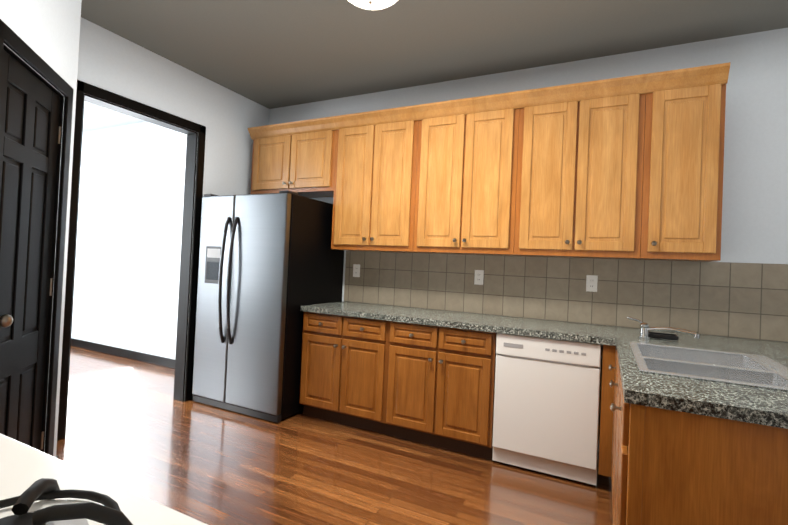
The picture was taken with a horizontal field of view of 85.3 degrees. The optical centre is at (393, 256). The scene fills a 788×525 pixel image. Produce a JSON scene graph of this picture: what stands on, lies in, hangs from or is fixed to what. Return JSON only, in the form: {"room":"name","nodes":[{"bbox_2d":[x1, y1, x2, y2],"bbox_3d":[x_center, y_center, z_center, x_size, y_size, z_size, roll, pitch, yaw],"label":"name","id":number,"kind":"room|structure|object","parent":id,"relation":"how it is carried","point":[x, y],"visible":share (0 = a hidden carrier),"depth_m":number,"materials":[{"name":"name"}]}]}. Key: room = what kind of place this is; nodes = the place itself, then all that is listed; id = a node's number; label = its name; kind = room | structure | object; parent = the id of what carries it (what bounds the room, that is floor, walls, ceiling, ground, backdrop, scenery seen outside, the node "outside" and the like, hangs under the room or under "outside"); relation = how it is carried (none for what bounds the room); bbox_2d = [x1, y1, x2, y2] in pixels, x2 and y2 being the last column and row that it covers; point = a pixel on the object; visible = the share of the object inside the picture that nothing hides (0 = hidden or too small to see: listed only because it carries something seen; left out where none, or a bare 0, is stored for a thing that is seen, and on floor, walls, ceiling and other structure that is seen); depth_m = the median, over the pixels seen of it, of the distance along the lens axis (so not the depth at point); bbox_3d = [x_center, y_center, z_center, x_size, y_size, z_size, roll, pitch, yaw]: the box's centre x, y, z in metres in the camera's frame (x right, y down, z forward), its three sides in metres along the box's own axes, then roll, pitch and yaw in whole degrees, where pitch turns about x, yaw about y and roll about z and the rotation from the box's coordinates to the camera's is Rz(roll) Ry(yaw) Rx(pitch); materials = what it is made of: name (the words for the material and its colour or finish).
{"room":"kitchen","nodes":[
{"label":"kitchen","id":0,"kind":"room"},
{"bbox_2d":[0,0,267,447],"bbox_3d":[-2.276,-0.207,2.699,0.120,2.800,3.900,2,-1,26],"label":"wall","id":1,"kind":"structure","parent":0,"point":[128,246],"depth_m":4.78,"materials":[{"name":"paint"}]},
{"bbox_2d":[0,49,60,450],"bbox_3d":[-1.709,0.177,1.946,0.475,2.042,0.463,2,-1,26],"label":"pantry door","id":2,"kind":"structure","parent":1,"relation":"in","point":[30,131],"depth_m":1.98,"materials":[{"name":"black paint"}]},
{"bbox_2d":[0,19,73,455],"bbox_3d":[-1.707,0.142,1.952,0.068,2.130,0.765,3,-1,-19],"label":"door frame","id":3,"kind":"structure","parent":1,"relation":"attached to","point":[17,45],"depth_m":2.25,"materials":[{"name":"black paint"}]},
{"bbox_2d":[71,338,174,368],"bbox_3d":[-3.113,1.144,5.026,3.355,0.100,0.018,2,-1,26],"label":"baseboard","id":4,"kind":"structure","parent":1,"relation":"attached to","point":[138,356],"depth_m":5.05,"materials":[{"name":"black paint"}]},
{"bbox_2d":[57,80,205,440],"bbox_3d":[-1.993,0.027,3.289,0.156,2.375,1.045,2,-1,26],"label":"trim","id":5,"kind":"structure","parent":1,"relation":"attached to","point":[193,131],"depth_m":3.65,"materials":[{"name":"black paint"}]},
{"bbox_2d":[56,346,612,524],"bbox_3d":[-1.095,1.278,2.139,10.000,0.080,4.300,2,-1,26],"label":"floor","id":6,"kind":"structure","parent":0,"point":[134,426],"depth_m":2.57,"materials":[{"name":"brown wood"}]},
{"bbox_2d":[0,433,207,524],"bbox_3d":[-0.713,0.757,0.479,0.820,0.942,0.678,2,-1,26],"label":"stove","id":7,"kind":"object","parent":6,"relation":"on","point":[38,487],"visible":1,"depth_m":0.60,"materials":[{"name":"white metal"}]},
{"bbox_2d":[192,190,343,422],"bbox_3d":[-1.100,0.370,3.776,0.940,1.767,0.900,2,-1,26],"label":"refrigerator","id":8,"kind":"object","parent":6,"relation":"on","point":[270,264],"visible":0.98,"depth_m":3.42,"materials":[{"name":"silver metal"}]},
{"bbox_2d":[299,311,386,432],"bbox_3d":[-0.272,0.874,3.511,0.770,0.842,0.610,2,-1,26],"label":"base cabinet","id":9,"kind":"object","parent":6,"relation":"on","point":[341,379],"depth_m":3.24,"materials":[{"name":"brown wood"}]},
{"bbox_2d":[379,321,496,459],"bbox_3d":[0.418,0.899,3.170,0.770,0.842,0.610,2,-1,26],"label":"base cabinet","id":10,"kind":"object","parent":6,"relation":"on","point":[429,385],"depth_m":2.89,"materials":[{"name":"brown wood"}]},
{"bbox_2d":[300,301,787,367],"bbox_3d":[1.042,0.479,2.868,3.670,0.040,0.632,2,-1,26],"label":"countertop","id":11,"kind":"structure","parent":10,"relation":"on","point":[620,337],"depth_m":2.75,"materials":[{"name":"stone"}]},
{"bbox_2d":[627,317,699,338],"bbox_3d":[1.502,0.414,2.406,0.336,0.114,0.164,2,-1,26],"label":"faucet","id":12,"kind":"object","parent":11,"relation":"on","point":[645,328],"visible":1,"depth_m":2.43,"materials":[{"name":"silver metal"}]},
{"bbox_2d":[649,332,678,339],"bbox_3d":[1.580,0.465,2.523,0.150,0.023,0.100,2,-1,26],"label":"soap dish","id":13,"kind":"object","parent":11,"relation":"on","point":[663,336],"visible":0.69,"depth_m":2.49,"materials":[{"name":"black plastic"}]},
{"bbox_2d":[492,333,601,484],"bbox_3d":[1.033,0.919,2.849,0.604,0.835,0.592,2,-1,26],"label":"dishwasher","id":14,"kind":"object","parent":6,"relation":"on","point":[546,404],"visible":0.94,"depth_m":2.58,"materials":[{"name":"white plastic"}]},
{"bbox_2d":[609,350,787,524],"bbox_3d":[1.274,0.914,1.738,0.735,0.842,1.159,2,-1,26],"label":"base cabinet","id":15,"kind":"object","parent":6,"relation":"on","point":[671,467],"visible":0.96,"depth_m":1.29,"materials":[{"name":"brown wood"}]},
{"bbox_2d":[644,372,787,428],"bbox_3d":[1.094,0.458,1.371,0.450,0.040,0.345,2,-1,26],"label":"countertop","id":16,"kind":"structure","parent":15,"relation":"on","point":[754,405],"depth_m":1.31,"materials":[{"name":"stone"}]},
{"bbox_2d":[629,342,787,390],"bbox_3d":[1.347,0.542,1.832,0.570,0.184,0.760,2,-1,26],"label":"sink","id":17,"kind":"object","parent":16,"relation":"in","point":[761,371],"visible":0.27,"depth_m":1.84,"materials":[{"name":"silver metal"}]},
{"bbox_2d":[81,0,787,131],"bbox_3d":[-0.968,-1.599,2.183,10.000,0.080,4.300,2,-1,26],"label":"ceiling","id":18,"kind":"structure","parent":0,"point":[270,54],"depth_m":2.90,"materials":[{"name":"paint"}]},
{"bbox_2d":[348,0,397,9],"bbox_3d":[-0.121,-1.430,2.261,0.430,0.180,0.430,2,-1,26],"label":"ceiling light","id":19,"kind":"object","parent":18,"relation":"attached to","point":[373,4],"visible":1,"depth_m":2.30,"materials":[{"name":"white glass"}]},
{"bbox_2d":[268,28,787,450],"bbox_3d":[1.401,-0.039,3.132,6.335,2.800,0.120,2,-1,26],"label":"wall","id":20,"kind":"structure","parent":0,"point":[755,170],"depth_m":2.71,"materials":[{"name":"paint"}]},
{"bbox_2d":[250,126,335,197],"bbox_3d":[-0.874,-0.854,4.032,0.958,0.542,0.326,2,-1,26],"label":"upper cabinet","id":21,"kind":"object","parent":20,"relation":"attached to","point":[298,161],"depth_m":3.87,"materials":[{"name":"brown wood"}]},
{"bbox_2d":[328,114,415,251],"bbox_3d":[-0.110,-0.574,3.644,0.770,1.047,0.326,2,-1,26],"label":"upper cabinet","id":22,"kind":"object","parent":20,"relation":"attached to","point":[371,192],"depth_m":3.49,"materials":[{"name":"brown wood"}]},
{"bbox_2d":[408,102,515,255],"bbox_3d":[0.580,-0.549,3.303,0.770,1.047,0.326,2,-1,26],"label":"upper cabinet","id":23,"kind":"object","parent":20,"relation":"attached to","point":[463,161],"depth_m":3.16,"materials":[{"name":"brown wood"}]},
{"bbox_2d":[344,251,787,341],"bbox_3d":[1.192,0.235,3.153,3.670,0.468,0.008,2,-1,26],"label":"backsplash","id":24,"kind":"structure","parent":20,"relation":"attached to","point":[741,300],"depth_m":3.05,"materials":[{"name":"tile"}]},
{"bbox_2d":[353,264,359,276],"bbox_3d":[-0.342,0.125,3.905,0.072,0.116,0.006,2,-1,26],"label":"electrical outlet","id":25,"kind":"object","parent":24,"relation":"attached to","point":[356,270],"visible":1,"depth_m":3.90,"materials":[{"name":"white plastic"}]},
{"bbox_2d":[474,270,483,284],"bbox_3d":[0.675,0.162,3.402,0.072,0.116,0.006,2,-1,26],"label":"electrical outlet","id":26,"kind":"object","parent":24,"relation":"attached to","point":[479,277],"visible":1,"depth_m":3.40,"materials":[{"name":"white plastic"}]},
{"bbox_2d":[586,275,597,291],"bbox_3d":[1.406,0.188,3.041,0.072,0.116,0.006,2,-1,26],"label":"electrical outlet","id":27,"kind":"object","parent":24,"relation":"attached to","point":[591,282],"visible":1,"depth_m":3.04,"materials":[{"name":"white plastic"}]},
{"bbox_2d":[512,86,643,258],"bbox_3d":[1.270,-0.524,2.962,0.770,1.047,0.326,2,-1,26],"label":"upper cabinet","id":28,"kind":"object","parent":20,"relation":"attached to","point":[629,167],"depth_m":2.81,"materials":[{"name":"brown wood"}]},
{"bbox_2d":[636,74,728,261],"bbox_3d":[1.795,-0.505,2.702,0.403,1.047,0.326,2,-1,26],"label":"upper cabinet","id":29,"kind":"object","parent":20,"relation":"attached to","point":[682,152],"depth_m":2.56,"materials":[{"name":"brown wood"}]}
]}

